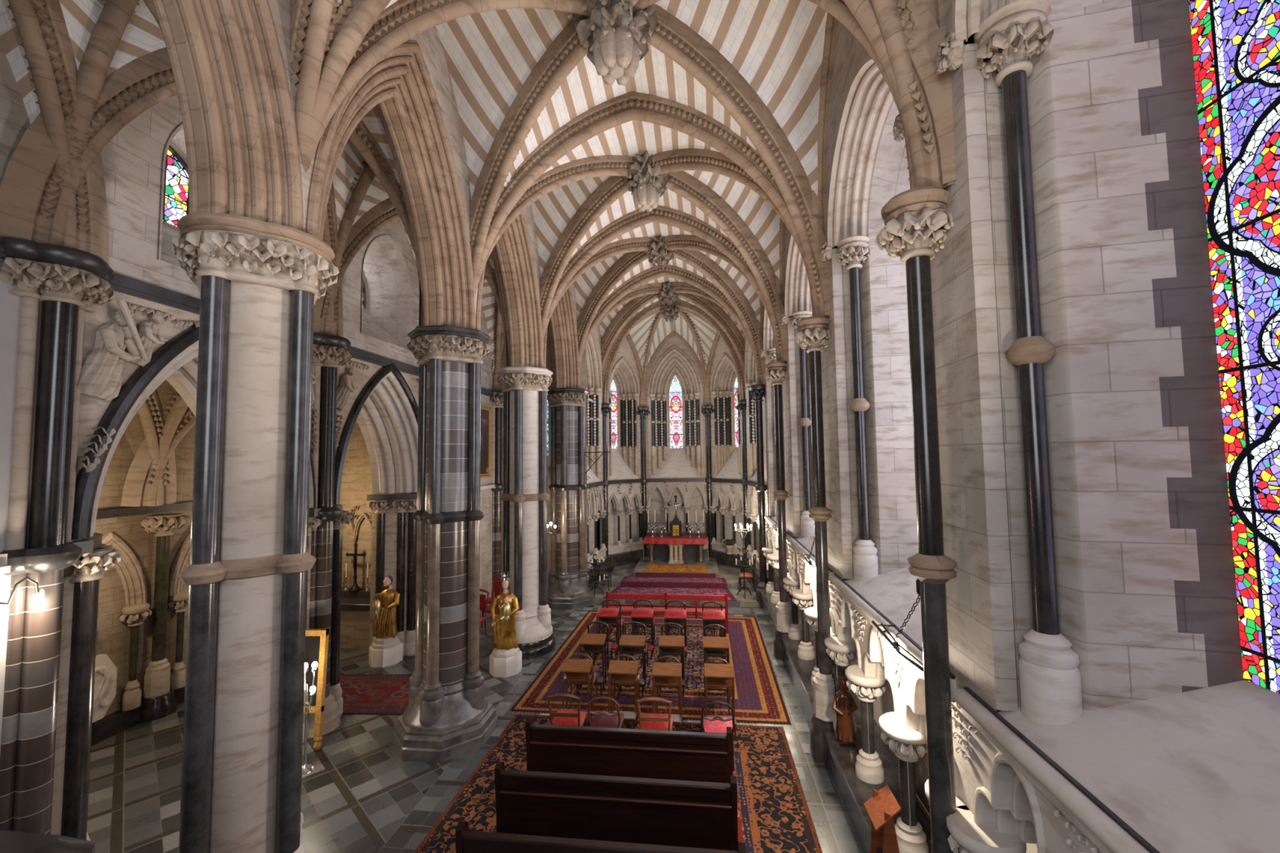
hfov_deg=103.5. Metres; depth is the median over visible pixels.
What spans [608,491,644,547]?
arcade
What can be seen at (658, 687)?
wooden chair
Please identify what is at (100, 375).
relief
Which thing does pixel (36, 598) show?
wall lamp
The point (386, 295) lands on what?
window
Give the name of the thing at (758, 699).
patterned rug
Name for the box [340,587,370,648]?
altar
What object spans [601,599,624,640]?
wooden chair
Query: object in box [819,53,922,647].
window
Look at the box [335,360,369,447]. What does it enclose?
relief
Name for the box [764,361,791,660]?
shaft
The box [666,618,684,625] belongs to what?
shelf
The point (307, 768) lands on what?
candelabrum
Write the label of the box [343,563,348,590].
candlestick
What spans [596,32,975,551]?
wall
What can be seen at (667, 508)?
arcade
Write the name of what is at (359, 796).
floor
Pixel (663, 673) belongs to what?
kneeler
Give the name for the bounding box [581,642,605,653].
shelf
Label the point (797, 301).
window
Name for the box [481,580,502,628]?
chair
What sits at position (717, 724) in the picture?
wooden chair
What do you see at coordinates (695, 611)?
bench
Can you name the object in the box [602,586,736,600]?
patterned rug
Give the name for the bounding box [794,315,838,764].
shaft
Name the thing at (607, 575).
wooden chair
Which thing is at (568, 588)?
pier
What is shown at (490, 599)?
chair
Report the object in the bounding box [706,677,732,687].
shelf
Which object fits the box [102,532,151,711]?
wall niche
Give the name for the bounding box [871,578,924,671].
wall lamp
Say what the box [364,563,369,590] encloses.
candlestick
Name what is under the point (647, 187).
boss
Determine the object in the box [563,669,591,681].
shelf
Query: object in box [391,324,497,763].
pier
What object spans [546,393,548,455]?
window
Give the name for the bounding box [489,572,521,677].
statue
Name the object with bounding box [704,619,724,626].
shelf
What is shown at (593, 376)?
window
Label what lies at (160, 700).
shaft
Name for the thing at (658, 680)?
shelf
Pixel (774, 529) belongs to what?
wall lamp
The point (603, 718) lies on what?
wooden chair
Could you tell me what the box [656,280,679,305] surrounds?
boss
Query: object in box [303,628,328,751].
picture
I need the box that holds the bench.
[605,591,728,633]
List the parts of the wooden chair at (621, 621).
rail, seat frame, seat, leg, post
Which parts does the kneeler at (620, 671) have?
leg, leg, leg, leg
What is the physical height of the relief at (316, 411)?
1.618 m
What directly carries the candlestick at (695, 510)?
on the gradine
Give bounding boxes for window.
[158,123,188,267]
[361,235,412,351]
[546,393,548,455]
[586,333,601,482]
[607,356,640,479]
[647,345,704,477]
[710,353,742,478]
[745,341,757,480]
[760,309,786,530]
[780,234,815,555]
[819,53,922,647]
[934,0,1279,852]
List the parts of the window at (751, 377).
sill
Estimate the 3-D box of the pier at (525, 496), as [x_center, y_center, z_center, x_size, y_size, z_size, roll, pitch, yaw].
[-2.554,1.786,11.208,1.316,6.110,1.316,-2,-4,20]
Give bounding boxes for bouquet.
[648,524,657,537]
[657,524,666,537]
[685,524,694,537]
[694,524,703,537]
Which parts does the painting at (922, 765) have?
frame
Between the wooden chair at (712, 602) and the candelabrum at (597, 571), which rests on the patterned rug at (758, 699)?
the wooden chair at (712, 602)
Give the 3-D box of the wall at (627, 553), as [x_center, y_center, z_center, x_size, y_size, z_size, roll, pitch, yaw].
[1.078,-0.203,16.818,6.038,10.350,4.980,-1,-3,7]
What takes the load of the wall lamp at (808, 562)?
attached to the wall at (1074, 820)
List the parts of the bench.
post, post, rail, rail, seat, post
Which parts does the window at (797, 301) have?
sill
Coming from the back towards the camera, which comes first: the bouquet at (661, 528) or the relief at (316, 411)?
the bouquet at (661, 528)
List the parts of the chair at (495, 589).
seat frame, seat, post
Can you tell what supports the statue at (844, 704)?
on the wall at (1074, 820)
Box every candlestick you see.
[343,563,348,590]
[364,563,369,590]
[646,510,649,532]
[653,510,657,532]
[664,510,667,532]
[694,510,697,532]
[702,510,705,532]
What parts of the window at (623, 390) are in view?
glass, sill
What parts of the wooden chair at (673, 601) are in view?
seat frame, rail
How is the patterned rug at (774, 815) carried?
on the floor at (359, 796)
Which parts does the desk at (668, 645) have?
leg, leg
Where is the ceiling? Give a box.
[0,0,965,506]
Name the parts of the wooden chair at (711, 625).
rail, seat frame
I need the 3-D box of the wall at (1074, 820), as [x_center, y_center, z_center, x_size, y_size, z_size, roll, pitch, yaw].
[2.833,-0.715,7.236,0.810,10.500,14.250,-1,-3,7]
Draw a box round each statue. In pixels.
[368,575,403,667]
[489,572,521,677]
[831,671,857,746]
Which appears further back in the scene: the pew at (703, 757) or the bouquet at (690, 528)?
the bouquet at (690, 528)
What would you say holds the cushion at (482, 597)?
on the chair at (482, 606)
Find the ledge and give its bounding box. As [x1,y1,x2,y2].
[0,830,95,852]
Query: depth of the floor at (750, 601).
14.15 m
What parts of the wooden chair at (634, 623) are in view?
rail, seat frame, leg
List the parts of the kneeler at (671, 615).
fan panel, leg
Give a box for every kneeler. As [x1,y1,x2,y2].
[560,658,592,724]
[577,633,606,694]
[595,608,619,657]
[607,660,638,728]
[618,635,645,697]
[631,608,653,659]
[652,662,682,731]
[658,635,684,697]
[664,608,687,661]
[702,610,724,636]
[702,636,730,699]
[704,663,736,738]
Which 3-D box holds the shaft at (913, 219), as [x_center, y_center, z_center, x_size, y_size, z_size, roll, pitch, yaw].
[2.158,1.294,3.702,0.566,6.090,0.600,-1,-3,7]
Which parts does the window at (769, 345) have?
sill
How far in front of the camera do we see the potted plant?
17.40 m
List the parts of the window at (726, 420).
sill, glass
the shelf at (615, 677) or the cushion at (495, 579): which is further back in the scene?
the cushion at (495, 579)
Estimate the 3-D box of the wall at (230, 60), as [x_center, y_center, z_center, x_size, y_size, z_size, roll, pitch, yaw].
[-5.386,-0.545,8.376,5.795,10.500,14.500,-1,-3,7]
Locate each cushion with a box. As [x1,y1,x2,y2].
[479,594,485,608]
[493,577,502,586]
[493,585,502,596]
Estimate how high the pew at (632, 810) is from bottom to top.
1.060 m
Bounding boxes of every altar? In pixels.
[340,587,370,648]
[646,535,706,564]
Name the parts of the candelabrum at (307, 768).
bulb, bulb, bulb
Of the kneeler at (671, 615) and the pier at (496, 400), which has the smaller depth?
the kneeler at (671, 615)
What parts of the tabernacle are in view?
door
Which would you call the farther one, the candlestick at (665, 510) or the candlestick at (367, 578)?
the candlestick at (665, 510)
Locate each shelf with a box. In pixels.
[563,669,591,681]
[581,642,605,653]
[598,617,618,623]
[609,673,637,683]
[621,645,644,654]
[632,617,651,624]
[646,531,705,536]
[653,675,679,686]
[660,646,682,654]
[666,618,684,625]
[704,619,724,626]
[705,647,727,656]
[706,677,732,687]
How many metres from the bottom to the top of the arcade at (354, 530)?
1.847 m
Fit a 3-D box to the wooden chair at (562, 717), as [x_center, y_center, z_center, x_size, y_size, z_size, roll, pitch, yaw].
[-1.011,4.113,7.099,0.474,0.918,0.526,-1,-3,7]
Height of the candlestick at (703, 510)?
0.790 m
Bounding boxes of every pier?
[0,235,116,834]
[171,212,339,852]
[307,333,351,737]
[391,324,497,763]
[489,390,503,596]
[496,366,555,659]
[546,387,593,609]
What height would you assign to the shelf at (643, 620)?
0.200 m
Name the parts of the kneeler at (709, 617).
fan panel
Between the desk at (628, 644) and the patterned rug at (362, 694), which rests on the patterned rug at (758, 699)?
the desk at (628, 644)
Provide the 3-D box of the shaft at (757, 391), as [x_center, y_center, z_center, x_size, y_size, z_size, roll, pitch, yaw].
[3.362,1.806,13.997,0.547,5.950,0.555,-1,-3,7]
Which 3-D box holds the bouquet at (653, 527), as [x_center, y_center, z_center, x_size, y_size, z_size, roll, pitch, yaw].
[0.449,3.665,17.792,0.321,0.439,0.268,-1,-3,7]
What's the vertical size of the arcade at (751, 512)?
2.426 m
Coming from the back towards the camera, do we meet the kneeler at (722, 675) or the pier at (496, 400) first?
the pier at (496, 400)
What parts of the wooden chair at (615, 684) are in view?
leg, leg, frame, seat frame, leg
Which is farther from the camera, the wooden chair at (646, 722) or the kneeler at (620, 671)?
the kneeler at (620, 671)
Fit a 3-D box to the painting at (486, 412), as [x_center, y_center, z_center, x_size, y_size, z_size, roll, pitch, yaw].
[-4.379,0.419,14.052,0.092,1.980,1.000,-1,-3,7]
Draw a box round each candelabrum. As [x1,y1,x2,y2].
[302,661,317,775]
[586,556,604,597]
[733,523,752,599]
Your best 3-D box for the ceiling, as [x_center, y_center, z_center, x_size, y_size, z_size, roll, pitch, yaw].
[-2.532,-2.104,10.221,11.665,6.920,19.233,-1,-3,7]
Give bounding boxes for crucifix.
[345,542,365,591]
[666,495,684,515]
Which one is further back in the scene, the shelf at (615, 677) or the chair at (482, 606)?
the chair at (482, 606)
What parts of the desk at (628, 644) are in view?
leg, leg, leg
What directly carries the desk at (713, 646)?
on the patterned rug at (758, 699)
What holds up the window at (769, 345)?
in the wall at (1074, 820)
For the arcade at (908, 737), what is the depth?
5.12 m
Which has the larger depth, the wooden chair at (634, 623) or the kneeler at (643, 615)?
the kneeler at (643, 615)
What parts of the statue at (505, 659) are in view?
crown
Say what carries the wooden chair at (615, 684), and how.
on the patterned rug at (758, 699)
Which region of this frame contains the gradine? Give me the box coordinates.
[646,531,705,559]
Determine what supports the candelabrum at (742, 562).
on the floor at (750, 601)
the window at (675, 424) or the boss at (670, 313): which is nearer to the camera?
the boss at (670, 313)
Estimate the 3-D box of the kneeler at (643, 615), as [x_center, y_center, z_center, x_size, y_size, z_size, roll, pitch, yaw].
[0.047,4.306,10.500,0.450,0.905,0.490,-1,-3,7]
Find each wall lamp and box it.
[0,577,42,604]
[546,522,559,536]
[771,517,787,535]
[800,521,830,569]
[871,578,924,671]
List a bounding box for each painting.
[480,405,491,477]
[915,751,930,823]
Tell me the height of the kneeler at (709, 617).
0.905 m
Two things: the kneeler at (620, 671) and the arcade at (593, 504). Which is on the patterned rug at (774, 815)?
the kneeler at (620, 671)
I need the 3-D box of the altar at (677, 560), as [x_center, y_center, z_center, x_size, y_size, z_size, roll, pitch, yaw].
[1.257,4.300,17.607,2.120,0.850,0.700,-1,-3,7]
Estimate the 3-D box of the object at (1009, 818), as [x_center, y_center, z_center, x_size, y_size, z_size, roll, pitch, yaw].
[2.242,2.853,1.863,0.605,1.880,3.570,-1,-3,7]
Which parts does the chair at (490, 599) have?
seat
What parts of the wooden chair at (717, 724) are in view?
seat, rail, frame, leg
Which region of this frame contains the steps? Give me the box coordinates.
[604,556,745,588]
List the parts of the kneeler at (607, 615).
fan panel, leg, leg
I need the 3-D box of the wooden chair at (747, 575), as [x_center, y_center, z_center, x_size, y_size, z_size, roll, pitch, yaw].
[3.189,4.318,14.959,0.526,1.058,0.474,-1,-3,7]
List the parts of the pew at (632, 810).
rail, moulding, panel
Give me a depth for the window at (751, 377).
16.57 m
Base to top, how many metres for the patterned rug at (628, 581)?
0.157 m
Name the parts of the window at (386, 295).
frame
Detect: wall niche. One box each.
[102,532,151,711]
[167,532,191,689]
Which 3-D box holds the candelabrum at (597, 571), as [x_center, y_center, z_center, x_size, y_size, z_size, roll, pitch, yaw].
[-1.269,4.335,14.572,0.528,1.076,0.528,-1,-3,7]
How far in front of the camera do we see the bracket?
15.12 m
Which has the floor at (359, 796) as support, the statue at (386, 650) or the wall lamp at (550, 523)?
the statue at (386, 650)
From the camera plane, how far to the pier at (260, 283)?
4.10 m
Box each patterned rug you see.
[339,674,412,715]
[413,714,822,852]
[510,611,791,726]
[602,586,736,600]
[621,576,727,588]
[635,564,715,577]
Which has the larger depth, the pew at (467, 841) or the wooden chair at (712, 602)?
the wooden chair at (712, 602)
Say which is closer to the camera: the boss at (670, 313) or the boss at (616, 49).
the boss at (616, 49)
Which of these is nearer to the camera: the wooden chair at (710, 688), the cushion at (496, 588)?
the wooden chair at (710, 688)
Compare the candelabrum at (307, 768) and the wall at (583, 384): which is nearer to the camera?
the candelabrum at (307, 768)
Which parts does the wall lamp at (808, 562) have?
chain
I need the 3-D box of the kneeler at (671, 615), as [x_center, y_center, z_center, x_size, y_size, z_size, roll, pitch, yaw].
[0.735,4.292,10.410,0.450,0.905,0.490,-1,-3,7]
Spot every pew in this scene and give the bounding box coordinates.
[455,821,746,852]
[494,761,737,851]
[525,716,733,783]
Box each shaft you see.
[140,513,190,722]
[600,403,611,572]
[636,406,649,548]
[701,404,714,549]
[736,400,748,556]
[748,384,767,602]
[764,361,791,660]
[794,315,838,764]
[875,186,958,852]
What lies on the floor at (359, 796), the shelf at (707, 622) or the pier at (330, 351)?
the pier at (330, 351)
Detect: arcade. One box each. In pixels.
[348,506,372,584]
[586,485,607,559]
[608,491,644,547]
[645,484,707,537]
[709,491,744,547]
[744,479,773,569]
[761,525,791,605]
[782,549,836,686]
[824,597,969,852]
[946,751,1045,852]
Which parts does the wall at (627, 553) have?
wall panel, wall panel, wall panel, wall panel, wall panel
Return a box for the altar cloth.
[643,535,708,559]
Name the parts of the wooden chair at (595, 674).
leg, frame, seat frame, seat, leg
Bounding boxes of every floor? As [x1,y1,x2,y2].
[86,604,863,852]
[591,577,761,607]
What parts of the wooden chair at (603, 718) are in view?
rail, seat, seat frame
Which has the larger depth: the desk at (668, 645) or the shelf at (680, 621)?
the shelf at (680, 621)
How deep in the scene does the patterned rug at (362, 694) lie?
8.92 m
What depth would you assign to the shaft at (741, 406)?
17.15 m
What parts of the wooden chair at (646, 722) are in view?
post, seat, post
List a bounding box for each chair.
[479,588,488,635]
[481,573,502,617]
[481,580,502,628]
[546,693,586,726]
[568,653,598,708]
[586,621,613,675]
[587,696,624,728]
[592,553,611,591]
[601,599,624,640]
[612,653,639,711]
[623,622,648,666]
[632,599,654,639]
[636,697,672,730]
[655,655,679,714]
[660,622,683,678]
[665,600,685,640]
[700,701,735,771]
[702,600,722,636]
[703,624,726,663]
[703,657,730,715]
[737,553,756,592]
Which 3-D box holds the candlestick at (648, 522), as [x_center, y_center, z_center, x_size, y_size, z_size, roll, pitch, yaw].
[0.299,3.404,18.184,0.126,0.790,0.126,-1,-3,7]
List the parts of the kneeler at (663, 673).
leg, leg, leg, leg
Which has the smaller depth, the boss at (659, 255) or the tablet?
the tablet
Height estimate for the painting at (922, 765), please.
1.280 m
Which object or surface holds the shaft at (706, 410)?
on the wall at (627, 553)
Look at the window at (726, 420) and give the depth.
18.58 m
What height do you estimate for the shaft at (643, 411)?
5.870 m
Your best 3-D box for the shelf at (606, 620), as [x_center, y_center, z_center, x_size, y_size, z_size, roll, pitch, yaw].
[-0.680,4.039,10.701,0.430,0.200,0.240,-1,-3,7]
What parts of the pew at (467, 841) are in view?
rail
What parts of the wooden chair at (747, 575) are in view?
seat frame, seat, post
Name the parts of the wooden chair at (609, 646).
rail, seat frame, leg, post, seat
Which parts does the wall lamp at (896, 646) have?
bulb, bulb, chain, chain mount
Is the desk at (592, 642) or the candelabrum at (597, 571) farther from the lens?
the candelabrum at (597, 571)
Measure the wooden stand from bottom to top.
1.000 m
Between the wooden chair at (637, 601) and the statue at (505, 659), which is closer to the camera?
the statue at (505, 659)
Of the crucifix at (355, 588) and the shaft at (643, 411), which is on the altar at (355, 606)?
the crucifix at (355, 588)
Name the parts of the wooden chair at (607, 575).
seat frame, seat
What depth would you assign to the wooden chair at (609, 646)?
9.58 m
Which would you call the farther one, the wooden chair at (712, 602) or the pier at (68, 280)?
the wooden chair at (712, 602)
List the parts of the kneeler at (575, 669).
leg, leg, leg, leg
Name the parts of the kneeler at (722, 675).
leg, leg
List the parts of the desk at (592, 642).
leg, leg, leg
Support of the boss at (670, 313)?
hanging from the ceiling
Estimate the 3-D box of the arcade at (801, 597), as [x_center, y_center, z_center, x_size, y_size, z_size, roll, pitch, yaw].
[3.044,3.248,8.725,0.605,1.880,3.570,-1,-3,7]
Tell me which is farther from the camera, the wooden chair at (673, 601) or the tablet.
the wooden chair at (673, 601)
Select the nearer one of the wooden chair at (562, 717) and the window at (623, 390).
the wooden chair at (562, 717)
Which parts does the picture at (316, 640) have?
dark panel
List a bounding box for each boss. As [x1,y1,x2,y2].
[572,0,657,85]
[622,151,670,211]
[644,235,674,267]
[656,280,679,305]
[660,301,679,322]
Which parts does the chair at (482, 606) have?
seat frame, rail, leg, post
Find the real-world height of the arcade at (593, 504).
2.348 m
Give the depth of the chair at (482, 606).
11.85 m
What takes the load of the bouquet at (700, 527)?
on the altar cloth
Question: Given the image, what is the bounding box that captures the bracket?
[584,451,610,479]
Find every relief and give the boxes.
[76,300,199,472]
[310,351,319,453]
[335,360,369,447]
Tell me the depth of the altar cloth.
17.30 m
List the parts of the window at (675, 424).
glass, sill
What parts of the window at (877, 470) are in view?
sill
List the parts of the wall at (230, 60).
wall panel, wall panel, arch moulding, wall panel, wall panel, hood mould, wall panel, hood mould, wall panel, wall panel, arch moulding, wall panel, wall panel, wall panel, wall panel, wall panel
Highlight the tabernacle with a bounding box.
[669,515,681,537]
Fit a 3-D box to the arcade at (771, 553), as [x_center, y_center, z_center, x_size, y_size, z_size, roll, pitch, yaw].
[3.446,3.445,12.156,0.605,1.880,3.570,-1,-3,7]
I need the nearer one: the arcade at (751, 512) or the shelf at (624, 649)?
the shelf at (624, 649)
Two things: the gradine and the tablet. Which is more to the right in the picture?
the gradine
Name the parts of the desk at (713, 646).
leg, leg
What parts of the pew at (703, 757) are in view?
rail, moulding, panel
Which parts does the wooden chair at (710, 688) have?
frame, seat frame, leg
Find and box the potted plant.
[723,538,736,555]
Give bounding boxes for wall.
[0,0,579,840]
[501,345,587,589]
[579,324,768,589]
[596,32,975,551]
[760,0,1160,852]
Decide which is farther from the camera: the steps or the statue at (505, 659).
the steps
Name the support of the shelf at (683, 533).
attached to the gradine
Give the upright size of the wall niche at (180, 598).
2.800 m
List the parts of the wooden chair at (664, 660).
rail, seat frame, leg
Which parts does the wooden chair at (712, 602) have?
rail, seat frame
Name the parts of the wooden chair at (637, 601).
rail, seat frame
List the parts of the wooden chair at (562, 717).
post, rail, seat, seat frame, post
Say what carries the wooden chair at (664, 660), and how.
on the patterned rug at (758, 699)
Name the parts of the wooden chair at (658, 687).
leg, frame, seat frame, leg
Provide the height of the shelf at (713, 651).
0.200 m
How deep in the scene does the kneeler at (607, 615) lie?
10.61 m
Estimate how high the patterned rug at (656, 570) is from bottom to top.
0.155 m
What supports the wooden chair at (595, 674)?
on the patterned rug at (758, 699)
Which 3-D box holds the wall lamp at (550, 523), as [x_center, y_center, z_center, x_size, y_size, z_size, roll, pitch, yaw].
[-2.369,2.801,13.895,0.270,0.419,0.678,-1,-3,7]
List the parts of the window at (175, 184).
frame, glass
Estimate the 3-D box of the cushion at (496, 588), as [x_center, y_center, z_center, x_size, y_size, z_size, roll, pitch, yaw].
[-3.492,4.164,12.682,0.400,0.320,0.030,-2,-4,19]
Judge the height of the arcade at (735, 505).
1.926 m
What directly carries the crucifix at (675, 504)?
on the gradine
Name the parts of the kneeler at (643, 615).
leg, fan panel, leg, leg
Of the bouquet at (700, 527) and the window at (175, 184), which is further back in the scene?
the bouquet at (700, 527)
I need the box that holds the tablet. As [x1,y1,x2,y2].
[92,653,117,722]
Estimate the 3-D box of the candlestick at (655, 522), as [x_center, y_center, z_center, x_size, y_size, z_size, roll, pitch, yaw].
[0.538,3.399,18.156,0.126,0.790,0.126,-1,-3,7]
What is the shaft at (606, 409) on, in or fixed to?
on the wall at (627, 553)
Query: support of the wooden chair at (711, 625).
on the patterned rug at (758, 699)
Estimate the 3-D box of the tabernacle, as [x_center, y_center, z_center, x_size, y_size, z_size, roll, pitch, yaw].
[1.265,3.490,17.811,0.430,0.770,0.326,-1,-3,7]
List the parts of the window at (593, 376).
sill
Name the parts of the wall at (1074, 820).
sill rail, wall panel, wall panel, sill rail, sill rail, wall panel, wall panel, sill rail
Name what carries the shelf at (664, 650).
attached to the desk at (668, 645)
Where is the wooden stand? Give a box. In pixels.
[863,783,901,852]

